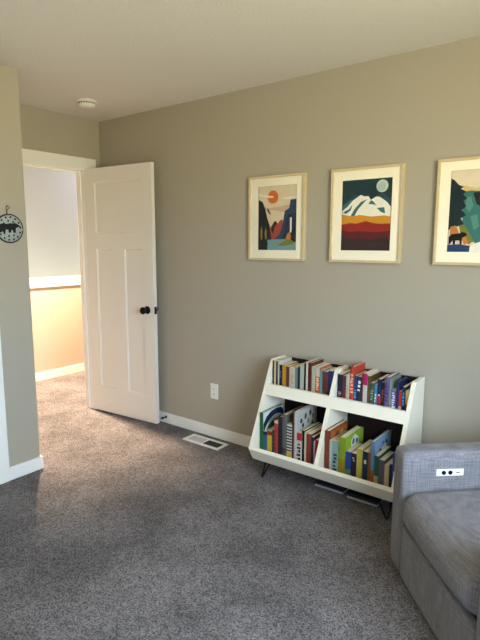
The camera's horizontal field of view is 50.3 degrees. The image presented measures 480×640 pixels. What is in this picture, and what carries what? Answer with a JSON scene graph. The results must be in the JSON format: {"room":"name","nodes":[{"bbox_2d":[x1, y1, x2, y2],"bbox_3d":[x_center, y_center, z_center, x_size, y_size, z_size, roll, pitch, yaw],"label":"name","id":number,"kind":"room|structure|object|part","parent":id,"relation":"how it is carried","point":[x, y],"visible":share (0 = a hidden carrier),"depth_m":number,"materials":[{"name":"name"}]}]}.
{"room":"child's bedroom","nodes":[
{"label":"child's bedroom","id":0,"kind":"room"},
{"bbox_2d":[0,64,39,466],"bbox_3d":[-2.546,-0.093,2.100,0.717,2.440,3.190,7,11,37],"label":"wall","id":1,"kind":"structure","parent":0,"point":[16,330],"depth_m":3.07,"materials":[{"name":"paint"}]},
{"bbox_2d":[0,335,9,484],"bbox_3d":[-1.734,-0.004,2.572,0.018,2.128,1.056,7,11,37],"label":"trim","id":2,"kind":"structure","parent":1,"relation":"attached to","point":[4,454],"depth_m":3.07,"materials":[{"name":"white paint"}]},
{"bbox_2d":[0,205,22,242],"bbox_3d":[-1.347,-0.560,2.993,0.019,0.218,0.170,7,11,37],"label":"wall ornament","id":3,"kind":"object","parent":1,"relation":"attached to","point":[11,227],"visible":1,"depth_m":3.00,"materials":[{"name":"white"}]},
{"bbox_2d":[10,456,43,480],"bbox_3d":[-1.347,0.932,3.225,0.014,0.084,0.229,7,11,37],"label":"baseboard","id":4,"kind":"structure","parent":1,"relation":"attached to","point":[24,468],"depth_m":3.22,"materials":[{"name":"white paint"}]},
{"bbox_2d":[23,166,79,277],"bbox_3d":[-2.969,-0.101,6.199,0.100,3.640,4.300,7,11,37],"label":"wall","id":5,"kind":"structure","parent":0,"point":[50,194],"depth_m":6.63,"materials":[{"name":"white paint"}]},
{"bbox_2d":[30,285,83,373],"bbox_3d":[-2.091,0.137,5.487,0.114,0.985,4.200,7,11,37],"label":"wall","id":6,"kind":"structure","parent":0,"point":[57,326],"depth_m":5.53,"materials":[{"name":"paint"}]},
{"bbox_2d":[30,275,80,287],"bbox_3d":[-2.091,-0.398,5.407,0.144,0.095,4.200,7,11,37],"label":"trim","id":7,"kind":"structure","parent":6,"relation":"on","point":[41,282],"depth_m":5.46,"materials":[{"name":"white paint"}]},
{"bbox_2d":[35,363,84,381],"bbox_3d":[-2.041,0.588,5.515,0.014,0.085,4.200,7,11,37],"label":"baseboard","id":8,"kind":"structure","parent":6,"relation":"attached to","point":[41,376],"depth_m":5.59,"materials":[{"name":"white paint"}]},
{"bbox_2d":[19,104,99,167],"bbox_3d":[-2.509,-0.202,2.827,0.120,2.440,4.200,7,11,37],"label":"wall","id":9,"kind":"structure","parent":0,"point":[41,130],"depth_m":3.98,"materials":[{"name":"paint"}]},
{"bbox_2d":[22,148,95,169],"bbox_3d":[-1.493,-0.225,4.043,0.018,2.130,0.940,7,11,37],"label":"trim","id":10,"kind":"structure","parent":9,"relation":"attached to","point":[33,156],"depth_m":3.97,"materials":[{"name":"white paint"}]},
{"bbox_2d":[23,162,95,408],"bbox_3d":[-1.548,-0.192,4.090,0.130,2.050,0.780,7,11,37],"label":"trim","id":11,"kind":"structure","parent":9,"relation":"attached to","point":[79,172],"depth_m":4.36,"materials":[{"name":"white paint"}]},
{"bbox_2d":[84,162,159,423],"bbox_3d":[-0.964,-0.203,4.159,0.753,2.030,0.173,6,10,33],"label":"door","id":12,"kind":"structure","parent":11,"relation":"attached to","point":[120,199],"depth_m":4.13,"materials":[{"name":"white paint"}]},
{"bbox_3d":[-0.742,-0.073,3.970,0.064,0.064,0.069,6,10,33],"label":"knob","id":13,"kind":"part","parent":12,"relation":"part of","materials":[{"name":"black metal"}]},
{"bbox_2d":[0,371,437,639],"bbox_3d":[-0.450,1.063,2.847,5.950,0.060,6.750,7,11,37],"label":"floor","id":14,"kind":"structure","parent":0,"point":[129,528],"depth_m":2.46,"materials":[{"name":"grey carpet"}]},
{"bbox_2d":[183,434,227,449],"bbox_3d":[-0.256,0.893,3.751,0.336,0.008,0.124,7,11,37],"label":"floor vent","id":15,"kind":"object","parent":14,"relation":"in","point":[194,438],"visible":1,"depth_m":3.75,"materials":[{"name":"white plastic"}]},
{"bbox_2d":[187,436,206,442],"bbox_3d":[-0.317,0.887,3.798,0.142,0.005,0.084,7,11,37],"label":"grille","id":16,"kind":"object","parent":15,"relation":"attached to","point":[194,439],"depth_m":3.79,"materials":[{"name":"grey metal"}]},
{"bbox_2d":[203,440,222,447],"bbox_3d":[-0.195,0.901,3.705,0.142,0.005,0.084,7,11,37],"label":"grille","id":17,"kind":"object","parent":15,"relation":"attached to","point":[207,443],"depth_m":3.70,"materials":[{"name":"metal"}]},
{"bbox_2d":[315,479,347,493],"bbox_3d":[0.584,0.980,3.102,0.187,0.030,0.201,7,11,37],"label":"case","id":18,"kind":"object","parent":14,"relation":"on","point":[320,483],"visible":0.41,"depth_m":3.02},
{"bbox_2d":[315,484,347,493],"bbox_3d":[0.584,0.989,3.103,0.185,0.012,0.200,7,11,37],"label":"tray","id":19,"kind":"object","parent":18,"relation":"on","point":[332,487],"depth_m":3.01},
{"bbox_2d":[249,355,424,519],"bbox_3d":[0.534,0.649,2.995,0.925,0.720,0.380,7,11,37],"label":"bookshelf","id":20,"kind":"object","parent":14,"relation":"on","point":[405,427],"visible":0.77,"depth_m":2.93,"materials":[{"name":"white paint"}]},
{"bbox_3d":[0.180,0.924,3.193,0.092,0.116,0.086,7,11,37],"label":"hairpin leg","id":21,"kind":"part","parent":20,"relation":"part of","materials":[{"name":"black metal"}]},
{"bbox_3d":[0.180,0.549,3.262,0.024,0.604,0.371,7,11,37],"label":"panel","id":22,"kind":"part","parent":20,"relation":"part of","materials":[{"name":"white paint"}]},
{"bbox_2d":[263,426,273,450],"bbox_3d":[0.198,0.759,3.224,0.028,0.160,0.147,7,11,37],"label":"book","id":23,"kind":"object","parent":20,"relation":"on","point":[264,431],"visible":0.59,"depth_m":3.17,"materials":[{"name":"blue paper"}]},
{"bbox_2d":[267,427,273,451],"bbox_3d":[0.228,0.756,3.207,0.035,0.170,0.156,7,11,37],"label":"book","id":24,"kind":"object","parent":20,"relation":"on","point":[269,432],"visible":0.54,"depth_m":3.14,"materials":[{"name":"yellow paper"}]},
{"bbox_2d":[260,403,283,448],"bbox_3d":[0.203,0.695,3.267,0.024,0.273,0.239,7,11,37],"label":"book","id":25,"kind":"object","parent":20,"relation":"on","point":[267,417],"visible":0.36,"depth_m":3.21,"materials":[{"name":"white paper"}]},
{"bbox_2d":[272,429,273,452],"bbox_3d":[0.252,0.752,3.197,0.012,0.181,0.170,7,11,37],"label":"book","id":26,"kind":"object","parent":20,"relation":"on","point":[273,429],"visible":0.22,"depth_m":3.13,"materials":[{"name":"brown paper"}]},
{"bbox_2d":[274,418,277,453],"bbox_3d":[0.286,0.718,3.200,0.027,0.249,0.232,7,11,37],"label":"book","id":27,"kind":"object","parent":20,"relation":"on","point":[275,420],"visible":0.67,"depth_m":3.11,"materials":[{"name":"red paper"}]},
{"bbox_2d":[278,415,281,454],"bbox_3d":[0.313,0.705,3.186,0.026,0.278,0.244,7,11,37],"label":"book","id":28,"kind":"object","parent":20,"relation":"on","point":[280,416],"visible":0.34,"depth_m":3.09,"materials":[{"name":"grey paper"}]},
{"bbox_2d":[274,356,287,383],"bbox_3d":[0.265,0.342,3.285,0.015,0.196,0.149,7,11,37],"label":"book","id":29,"kind":"object","parent":20,"relation":"on","point":[286,356],"visible":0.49,"depth_m":3.23,"materials":[{"name":"beige paper"}]},
{"bbox_2d":[276,357,288,384],"bbox_3d":[0.276,0.346,3.277,0.010,0.192,0.149,7,11,37],"label":"book","id":30,"kind":"object","parent":20,"relation":"on","point":[288,357],"visible":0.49,"depth_m":3.22,"materials":[{"name":"grey paper"}]},
{"bbox_2d":[278,357,291,384],"bbox_3d":[0.286,0.346,3.269,0.011,0.194,0.149,7,11,37],"label":"book","id":31,"kind":"object","parent":20,"relation":"on","point":[289,358],"visible":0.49,"depth_m":3.22,"materials":[{"name":"white paper"}]},
{"bbox_2d":[279,361,292,385],"bbox_3d":[0.297,0.358,3.257,0.020,0.174,0.143,7,11,37],"label":"book","id":32,"kind":"object","parent":20,"relation":"on","point":[280,366],"visible":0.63,"depth_m":3.20,"materials":[{"name":"paper"}]},
{"bbox_2d":[286,422,291,457],"bbox_3d":[0.358,0.730,3.139,0.035,0.243,0.215,7,11,37],"label":"book","id":33,"kind":"object","parent":20,"relation":"on","point":[289,425],"visible":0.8,"depth_m":3.05,"materials":[{"name":"white paper"}]},
{"bbox_2d":[282,361,297,385],"bbox_3d":[0.319,0.359,3.244,0.027,0.175,0.148,7,11,37],"label":"book","id":34,"kind":"object","parent":20,"relation":"on","point":[293,362],"visible":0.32,"depth_m":3.19,"materials":[{"name":"yellow paper"}]},
{"bbox_2d":[286,363,298,386],"bbox_3d":[0.332,0.365,3.220,0.021,0.170,0.125,7,11,37],"label":"book","id":35,"kind":"object","parent":20,"relation":"on","point":[287,367],"visible":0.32,"depth_m":3.17,"materials":[{"name":"paper"}]},
{"bbox_2d":[282,404,303,455],"bbox_3d":[0.338,0.698,3.166,0.032,0.298,0.244,7,11,37],"label":"book","id":36,"kind":"object","parent":20,"relation":"on","point":[286,417],"visible":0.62,"depth_m":3.07,"materials":[{"name":"grey paper"}]},
{"bbox_2d":[289,364,299,387],"bbox_3d":[0.359,0.369,3.204,0.040,0.168,0.132,7,11,37],"label":"book","id":37,"kind":"object","parent":20,"relation":"on","point":[291,369],"visible":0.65,"depth_m":3.15,"materials":[{"name":"beige paper"}]},
{"bbox_2d":[295,366,298,388],"bbox_3d":[0.389,0.367,3.191,0.018,0.175,0.147,7,11,37],"label":"book","id":38,"kind":"object","parent":20,"relation":"on","point":[296,368],"visible":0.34,"depth_m":3.13,"materials":[{"name":"paper"}]},
{"bbox_2d":[298,366,299,388],"bbox_3d":[0.402,0.366,3.180,0.013,0.181,0.146,7,11,37],"label":"book","id":39,"kind":"object","parent":20,"relation":"on","point":[299,366],"visible":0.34,"depth_m":3.12,"materials":[{"name":"paper"}]},
{"bbox_2d":[292,404,308,457],"bbox_3d":[0.386,0.687,3.128,0.010,0.332,0.242,7,11,37],"label":"book","id":40,"kind":"object","parent":20,"relation":"on","point":[306,404],"visible":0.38,"depth_m":3.03,"materials":[{"name":"paper"}]},
{"bbox_2d":[300,362,305,389],"bbox_3d":[0.420,0.358,3.166,0.027,0.201,0.149,7,11,37],"label":"book","id":41,"kind":"object","parent":20,"relation":"on","point":[301,364],"visible":0.36,"depth_m":3.10,"materials":[{"name":"white paper"}]},
{"bbox_2d":[293,404,316,458],"bbox_3d":[0.398,0.690,3.115,0.021,0.329,0.239,7,11,37],"label":"book","id":42,"kind":"object","parent":20,"relation":"on","point":[304,417],"visible":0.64,"depth_m":3.06,"materials":[{"name":"paper"}]},
{"bbox_2d":[304,363,305,389],"bbox_3d":[0.436,0.356,3.154,0.010,0.208,0.150,7,11,37],"label":"book","id":43,"kind":"object","parent":20,"relation":"on","point":[304,363],"visible":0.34,"depth_m":3.09,"materials":[{"name":"black paper"}]},
{"bbox_2d":[297,423,313,460],"bbox_3d":[0.408,0.755,3.092,0.034,0.208,0.196,7,11,37],"label":"book","id":44,"kind":"object","parent":20,"relation":"on","point":[299,434],"visible":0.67,"depth_m":3.01,"materials":[{"name":"paper"}]},
{"bbox_2d":[302,422,319,461],"bbox_3d":[0.426,0.748,3.073,0.012,0.227,0.190,7,11,37],"label":"book","id":45,"kind":"object","parent":20,"relation":"on","point":[317,423],"visible":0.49,"depth_m":3.00,"materials":[{"name":"black paper"}]},
{"bbox_2d":[305,358,319,390],"bbox_3d":[0.447,0.352,3.144,0.014,0.220,0.150,7,11,37],"label":"book","id":46,"kind":"object","parent":20,"relation":"on","point":[307,362],"visible":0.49,"depth_m":3.08,"materials":[{"name":"white paper"}]},
{"bbox_2d":[304,423,321,461],"bbox_3d":[0.439,0.752,3.067,0.012,0.221,0.194,7,11,37],"label":"book","id":47,"kind":"object","parent":20,"relation":"on","point":[320,424],"visible":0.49,"depth_m":2.99,"materials":[{"name":"beige paper"}]},
{"bbox_2d":[306,425,321,463],"bbox_3d":[0.455,0.757,3.050,0.031,0.216,0.185,7,11,37],"label":"book","id":48,"kind":"object","parent":20,"relation":"on","point":[315,431],"visible":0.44,"depth_m":2.98,"materials":[{"name":"brown paper"}]},
{"bbox_2d":[313,441,314,464],"bbox_3d":[0.477,0.779,3.021,0.009,0.181,0.162,7,11,37],"label":"book","id":49,"kind":"object","parent":20,"relation":"on","point":[314,441],"visible":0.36,"depth_m":2.96,"materials":[{"name":"brown paper"}]},
{"bbox_2d":[308,358,323,390],"bbox_3d":[0.462,0.356,3.131,0.023,0.216,0.153,7,11,37],"label":"book","id":50,"kind":"object","parent":20,"relation":"on","point":[318,361],"visible":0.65,"depth_m":3.07,"materials":[{"name":"red paper"}]},
{"bbox_2d":[311,432,320,463],"bbox_3d":[0.472,0.766,3.034,0.013,0.203,0.180,7,11,37],"label":"book","id":51,"kind":"object","parent":20,"relation":"on","point":[313,438],"visible":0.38,"depth_m":2.96,"materials":[{"name":"blue paper"}]},
{"bbox_2d":[315,437,319,456],"bbox_3d":[0.492,0.775,3.006,0.028,0.193,0.160,7,11,37],"label":"book","id":52,"kind":"object","parent":20,"relation":"on","point":[317,439],"visible":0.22,"depth_m":2.94,"materials":[{"name":"red paper"}]},
{"bbox_2d":[311,362,326,391],"bbox_3d":[0.483,0.367,3.119,0.024,0.197,0.149,7,11,37],"label":"book","id":53,"kind":"object","parent":20,"relation":"on","point":[322,363],"visible":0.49,"depth_m":3.06,"materials":[{"name":"white paper"}]},
{"bbox_2d":[315,363,331,392],"bbox_3d":[0.505,0.370,3.102,0.029,0.196,0.150,7,11,37],"label":"book","id":54,"kind":"object","parent":20,"relation":"on","point":[317,372],"visible":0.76,"depth_m":3.04,"materials":[{"name":"white paper"}]},
{"bbox_2d":[320,366,332,393],"bbox_3d":[0.519,0.380,3.083,0.015,0.183,0.133,7,11,37],"label":"book","id":55,"kind":"object","parent":20,"relation":"on","point":[322,370],"visible":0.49,"depth_m":3.03,"materials":[{"name":"teal paper"}]},
{"bbox_2d":[322,367,333,393],"bbox_3d":[0.531,0.383,3.075,0.009,0.179,0.135,7,11,37],"label":"book","id":56,"kind":"object","parent":20,"relation":"on","point":[332,367],"visible":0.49,"depth_m":3.02,"materials":[{"name":"paper"}]},
{"bbox_2d":[324,367,335,394],"bbox_3d":[0.546,0.385,3.064,0.026,0.179,0.137,7,11,37],"label":"book","id":57,"kind":"object","parent":20,"relation":"on","point":[325,372],"visible":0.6,"depth_m":3.01,"materials":[{"name":"brown paper"}]},
{"bbox_2d":[328,366,340,394],"bbox_3d":[0.573,0.382,3.051,0.028,0.188,0.150,7,11,37],"label":"book","id":58,"kind":"object","parent":20,"relation":"on","point":[330,372],"visible":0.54,"depth_m":2.99,"materials":[{"name":"blue paper"}]},
{"bbox_2d":[324,419,347,468],"bbox_3d":[0.563,0.742,2.994,0.028,0.264,0.239,7,11,37],"label":"book","id":59,"kind":"object","parent":20,"relation":"on","point":[341,426],"visible":0.53,"depth_m":2.91,"materials":[{"name":"orange paper"}]},
{"bbox_2d":[332,435,340,471],"bbox_3d":[0.593,0.773,2.952,0.036,0.214,0.198,7,11,37],"label":"book","id":60,"kind":"object","parent":20,"relation":"on","point":[335,443],"visible":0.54,"depth_m":2.87,"materials":[{"name":"teal paper"}]},
{"bbox_2d":[329,430,346,469],"bbox_3d":[0.570,0.771,2.968,0.016,0.213,0.195,7,11,37],"label":"book","id":61,"kind":"object","parent":20,"relation":"on","point":[343,432],"visible":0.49,"depth_m":2.89,"materials":[{"name":"paper"}]},
{"bbox_2d":[337,369,349,397],"bbox_3d":[0.619,0.393,3.013,0.029,0.178,0.144,7,11,37],"label":"book","id":62,"kind":"object","parent":20,"relation":"on","point":[340,375],"visible":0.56,"depth_m":2.96,"materials":[{"name":"paper"}]},
{"bbox_2d":[342,372,349,397],"bbox_3d":[0.640,0.397,2.997,0.021,0.174,0.143,7,11,37],"label":"book","id":63,"kind":"object","parent":20,"relation":"on","point":[344,376],"visible":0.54,"depth_m":2.94,"materials":[{"name":"purple paper"}]},
{"bbox_2d":[346,373,349,398],"bbox_3d":[0.660,0.393,2.984,0.022,0.186,0.150,7,11,37],"label":"book","id":64,"kind":"object","parent":20,"relation":"on","point":[348,374],"visible":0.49,"depth_m":2.92,"materials":[{"name":"beige paper"}]},
{"bbox_2d":[338,425,363,473],"bbox_3d":[0.636,0.759,2.939,0.042,0.246,0.239,7,11,37],"label":"book","id":65,"kind":"object","parent":20,"relation":"on","point":[354,435],"visible":0.6,"depth_m":2.86,"materials":[{"name":"green paper"}]},
{"bbox_3d":[0.647,0.573,3.131,0.877,0.594,0.008,7,11,37],"label":"panel","id":66,"kind":"part","parent":20,"relation":"part of","materials":[{"name":"white wood"}]},
{"bbox_2d":[345,443,362,475],"bbox_3d":[0.644,0.803,2.891,0.033,0.173,0.158,7,11,37],"label":"book","id":67,"kind":"object","parent":20,"relation":"on","point":[349,451],"visible":0.46,"depth_m":2.83,"materials":[{"name":"blue paper"}]},
{"bbox_2d":[351,449,356,476],"bbox_3d":[0.671,0.806,2.872,0.030,0.172,0.162,7,11,37],"label":"book","id":68,"kind":"object","parent":20,"relation":"on","point":[354,453],"visible":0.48,"depth_m":2.81,"materials":[{"name":"paper"}]},
{"bbox_2d":[349,362,365,399],"bbox_3d":[0.680,0.372,2.964,0.024,0.234,0.153,7,11,37],"label":"book","id":69,"kind":"object","parent":20,"relation":"on","point":[358,368],"visible":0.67,"depth_m":2.91,"materials":[{"name":"paper"}]},
{"bbox_2d":[357,375,361,401],"bbox_3d":[0.716,0.401,2.942,0.025,0.183,0.150,7,11,37],"label":"book","id":70,"kind":"object","parent":20,"relation":"on","point":[359,378],"visible":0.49,"depth_m":2.88,"materials":[{"name":"blue paper"}]},
{"bbox_2d":[354,371,366,400],"bbox_3d":[0.698,0.398,2.956,0.016,0.185,0.150,7,11,37],"label":"book","id":71,"kind":"object","parent":20,"relation":"on","point":[361,373],"visible":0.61,"depth_m":2.90,"materials":[{"name":"blue paper"}]},
{"bbox_2d":[361,374,362,401],"bbox_3d":[0.729,0.394,2.930,0.006,0.201,0.146,7,11,37],"label":"book","id":72,"kind":"object","parent":20,"relation":"on","point":[362,374],"visible":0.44,"depth_m":2.87,"materials":[{"name":"paper"}]},
{"bbox_2d":[356,440,371,478],"bbox_3d":[0.701,0.793,2.853,0.033,0.205,0.170,7,11,37],"label":"book","id":73,"kind":"object","parent":20,"relation":"on","point":[359,463],"visible":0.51,"depth_m":2.79,"materials":[{"name":"yellow paper"}]},
{"bbox_2d":[362,446,370,479],"bbox_3d":[0.728,0.798,2.836,0.028,0.199,0.176,7,11,37],"label":"book","id":74,"kind":"object","parent":20,"relation":"on","point":[365,452],"visible":0.42,"depth_m":2.77,"materials":[{"name":"blue paper"}]},
{"bbox_2d":[367,451,370,480],"bbox_3d":[0.749,0.800,2.828,0.012,0.199,0.186,7,11,37],"label":"book","id":75,"kind":"object","parent":20,"relation":"on","point":[369,453],"visible":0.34,"depth_m":2.75,"materials":[{"name":"brown paper"}]},
{"bbox_2d":[362,368,377,402],"bbox_3d":[0.744,0.393,2.920,0.025,0.207,0.150,7,11,37],"label":"book","id":76,"kind":"object","parent":20,"relation":"on","point":[366,374],"visible":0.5,"depth_m":2.86,"materials":[{"name":"white paper"}]},
{"bbox_2d":[367,371,380,402],"bbox_3d":[0.760,0.400,2.908,0.013,0.196,0.149,7,11,37],"label":"book","id":77,"kind":"object","parent":20,"relation":"on","point":[376,375],"visible":0.49,"depth_m":2.86,"materials":[{"name":"brown paper"}]},
{"bbox_2d":[370,379,377,403],"bbox_3d":[0.770,0.421,2.890,0.022,0.160,0.129,7,11,37],"label":"book","id":78,"kind":"object","parent":20,"relation":"on","point":[373,383],"visible":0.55,"depth_m":2.84,"materials":[{"name":"green paper"}]},
{"bbox_2d":[374,383,377,404],"bbox_3d":[0.787,0.426,2.878,0.016,0.154,0.130,7,11,37],"label":"book","id":79,"kind":"object","parent":20,"relation":"on","point":[376,384],"visible":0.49,"depth_m":2.82,"materials":[{"name":"blue paper"}]},
{"bbox_2d":[369,429,390,481],"bbox_3d":[0.778,0.766,2.830,0.021,0.265,0.239,7,11,37],"label":"book","id":80,"kind":"object","parent":20,"relation":"on","point":[380,442],"visible":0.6,"depth_m":2.76,"materials":[{"name":"blue paper"}]},
{"bbox_2d":[373,445,390,483],"bbox_3d":[0.779,0.807,2.800,0.024,0.192,0.180,7,11,37],"label":"book","id":81,"kind":"object","parent":20,"relation":"on","point":[387,448],"visible":0.39,"depth_m":2.73,"materials":[{"name":"green paper"}]},
{"bbox_2d":[381,381,384,405],"bbox_3d":[0.821,0.418,2.855,0.015,0.175,0.138,7,11,37],"label":"book","id":82,"kind":"object","parent":20,"relation":"on","point":[383,382],"visible":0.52,"depth_m":2.80,"materials":[{"name":"paper"}]},
{"bbox_2d":[377,374,389,405],"bbox_3d":[0.806,0.410,2.867,0.022,0.189,0.140,7,11,37],"label":"book","id":83,"kind":"object","parent":20,"relation":"on","point":[381,379],"visible":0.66,"depth_m":2.81,"materials":[{"name":"blue paper"}]},
{"bbox_3d":[0.775,0.993,2.740,0.092,0.116,0.086,7,11,37],"label":"hairpin leg","id":84,"kind":"part","parent":20,"relation":"part of","materials":[{"name":"black metal"}]},
{"bbox_2d":[378,451,392,484],"bbox_3d":[0.793,0.820,2.772,0.030,0.176,0.149,7,11,37],"label":"book","id":85,"kind":"object","parent":20,"relation":"on","point":[383,460],"visible":0.32,"depth_m":2.72,"materials":[{"name":"grey paper"}]},
{"bbox_2d":[384,458,392,486],"bbox_3d":[0.813,0.832,2.752,0.025,0.157,0.138,7,11,37],"label":"book","id":86,"kind":"object","parent":20,"relation":"on","point":[386,468],"visible":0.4,"depth_m":2.70,"materials":[{"name":"beige paper"}]},
{"bbox_2d":[388,461,392,487],"bbox_3d":[0.831,0.829,2.740,0.014,0.168,0.143,7,11,37],"label":"book","id":87,"kind":"object","parent":20,"relation":"on","point":[391,463],"visible":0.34,"depth_m":2.68,"materials":[{"name":"black paper"}]},
{"bbox_2d":[384,372,399,406],"bbox_3d":[0.842,0.405,2.843,0.025,0.206,0.153,7,11,37],"label":"book","id":88,"kind":"object","parent":20,"relation":"on","point":[387,378],"visible":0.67,"depth_m":2.78,"materials":[{"name":"purple paper"}]},
{"bbox_2d":[392,452,394,480],"bbox_3d":[0.865,0.794,2.748,0.019,0.233,0.210,7,11,37],"label":"book","id":89,"kind":"object","parent":20,"relation":"on","point":[393,465],"visible":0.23,"depth_m":2.66,"materials":[{"name":"blue paper"}]},
{"bbox_2d":[391,387,396,407],"bbox_3d":[0.862,0.442,2.811,0.025,0.142,0.114,7,11,37],"label":"book","id":90,"kind":"object","parent":20,"relation":"on","point":[393,391],"visible":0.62,"depth_m":2.76,"materials":[{"name":"purple paper"}]},
{"bbox_2d":[389,373,401,407],"bbox_3d":[0.858,0.408,2.833,0.010,0.202,0.150,7,11,37],"label":"book","id":91,"kind":"object","parent":20,"relation":"on","point":[393,381],"visible":0.49,"depth_m":2.78,"materials":[{"name":"teal paper"}]},
{"bbox_2d":[398,390,401,409],"bbox_3d":[0.890,0.446,2.787,0.016,0.142,0.108,7,11,37],"label":"book","id":92,"kind":"object","parent":20,"relation":"on","point":[400,391],"visible":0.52,"depth_m":2.74,"materials":[{"name":"red paper"}]},
{"bbox_2d":[395,376,407,408],"bbox_3d":[0.887,0.417,2.805,0.013,0.193,0.141,7,11,37],"label":"book","id":93,"kind":"object","parent":20,"relation":"on","point":[402,382],"visible":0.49,"depth_m":2.75,"materials":[{"name":"blue paper"}]},
{"bbox_2d":[401,382,411,409],"bbox_3d":[0.910,0.433,2.782,0.017,0.168,0.128,7,11,37],"label":"book","id":94,"kind":"object","parent":20,"relation":"on","point":[407,386],"visible":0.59,"depth_m":2.73,"materials":[{"name":"blue paper"}]},
{"bbox_2d":[405,389,409,410],"bbox_3d":[0.924,0.444,2.771,0.017,0.149,0.126,7,11,37],"label":"book","id":95,"kind":"object","parent":20,"relation":"on","point":[408,390],"visible":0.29,"depth_m":2.72,"materials":[{"name":"yellow paper"}]},
{"bbox_3d":[0.894,0.632,2.718,0.024,0.604,0.371,7,11,37],"label":"panel","id":96,"kind":"part","parent":20,"relation":"part of","materials":[{"name":"white paint"}]},
{"bbox_2d":[347,489,382,506],"bbox_3d":[0.745,1.002,2.958,0.184,0.030,0.201,7,11,37],"label":"case","id":97,"kind":"object","parent":14,"relation":"on","point":[352,494],"visible":0.47,"depth_m":2.89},
{"bbox_2d":[347,495,382,506],"bbox_3d":[0.745,1.010,2.959,0.182,0.012,0.200,7,11,37],"label":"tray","id":98,"kind":"object","parent":97,"relation":"on","point":[367,499],"depth_m":2.88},
{"bbox_2d":[390,442,479,639],"bbox_3d":[1.128,0.658,1.897,0.890,0.998,0.828,0,9,-4],"label":"sofa","id":99,"kind":"object","parent":14,"relation":"on","point":[435,549],"visible":1,"depth_m":1.99,"materials":[{"name":"grey fabric"}]},
{"bbox_3d":[1.117,0.822,2.280,0.864,0.561,0.118,0,9,-4],"label":"arm","id":100,"kind":"part","parent":99,"relation":"part of","materials":[{"name":"grey fabric"}]},
{"bbox_3d":[0.730,1.041,1.922,0.037,0.231,0.592,0,9,-4],"label":"footrest panel","id":101,"kind":"part","parent":99,"relation":"part of","materials":[{"name":"grey fabric"}]},
{"bbox_2d":[403,490,479,614],"bbox_3d":[0.999,0.822,1.907,0.630,0.213,0.598,0,9,-4],"label":"seat cushion","id":102,"kind":"object","parent":99,"relation":"on","point":[442,527],"depth_m":1.86,"materials":[{"name":"grey fabric"}]},
{"bbox_3d":[0.894,0.648,2.177,0.119,0.030,0.004,0,9,-4],"label":"control panel","id":103,"kind":"part","parent":99,"relation":"part of","materials":[{"name":"white plastic"}]},
{"bbox_3d":[1.165,0.928,1.575,0.864,0.561,0.108,0,9,-4],"label":"arm","id":104,"kind":"part","parent":99,"relation":"part of","materials":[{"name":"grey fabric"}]},
{"bbox_2d":[0,0,479,121],"bbox_3d":[-0.940,-1.486,2.851,7.200,0.100,6.750,7,11,37],"label":"ceiling","id":105,"kind":"structure","parent":0,"point":[130,57],"depth_m":2.54,"materials":[{"name":"white paint"}]},
{"bbox_2d":[76,98,96,108],"bbox_3d":[-1.087,-1.529,3.626,0.146,0.046,0.146,7,11,37],"label":"smoke detector","id":106,"kind":"object","parent":105,"relation":"attached to","point":[86,103],"visible":1,"depth_m":3.58,"materials":[{"name":"white plastic"}]},
{"bbox_3d":[-1.087,-1.546,3.624,0.146,0.012,0.146,7,11,37],"label":"mounting plate","id":107,"kind":"part","parent":106,"relation":"part of","materials":[{"name":"white plastic"}]},
{"bbox_2d":[99,36,479,443],"bbox_3d":[0.651,-0.239,3.117,4.770,2.440,0.120,7,11,37],"label":"wall","id":108,"kind":"structure","parent":0,"point":[223,315],"depth_m":3.15,"materials":[{"name":"paint"}]},
{"bbox_2d":[159,411,250,447],"bbox_3d":[0.596,0.932,3.248,4.500,0.084,0.014,7,11,37],"label":"baseboard","id":109,"kind":"structure","parent":108,"relation":"attached to","point":[220,433],"depth_m":3.88,"materials":[{"name":"white paint"}]},
{"bbox_2d":[210,383,217,399],"bbox_3d":[-0.192,0.531,3.805,0.072,0.115,0.009,7,11,37],"label":"power outlet","id":110,"kind":"object","parent":108,"relation":"attached to","point":[214,387],"visible":1,"depth_m":3.80,"materials":[{"name":"white plastic"}]},
{"bbox_2d":[248,172,306,260],"bbox_3d":[0.233,-0.652,3.284,0.425,0.535,0.029,7,11,37],"label":"framed print","id":111,"kind":"object","parent":108,"relation":"attached to","point":[277,203],"visible":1,"depth_m":3.28,"materials":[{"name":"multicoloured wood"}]},
{"bbox_2d":[329,163,405,263],"bbox_3d":[0.716,-0.597,2.916,0.432,0.535,0.029,7,11,37],"label":"framed print","id":112,"kind":"object","parent":108,"relation":"attached to","point":[367,207],"visible":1,"depth_m":2.91,"materials":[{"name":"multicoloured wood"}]},
{"bbox_2d":[432,156,479,265],"bbox_3d":[1.198,-0.541,2.549,0.431,0.535,0.029,7,11,37],"label":"framed print","id":113,"kind":"object","parent":108,"relation":"attached to","point":[457,212],"visible":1,"depth_m":2.61,"materials":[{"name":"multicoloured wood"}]}
]}

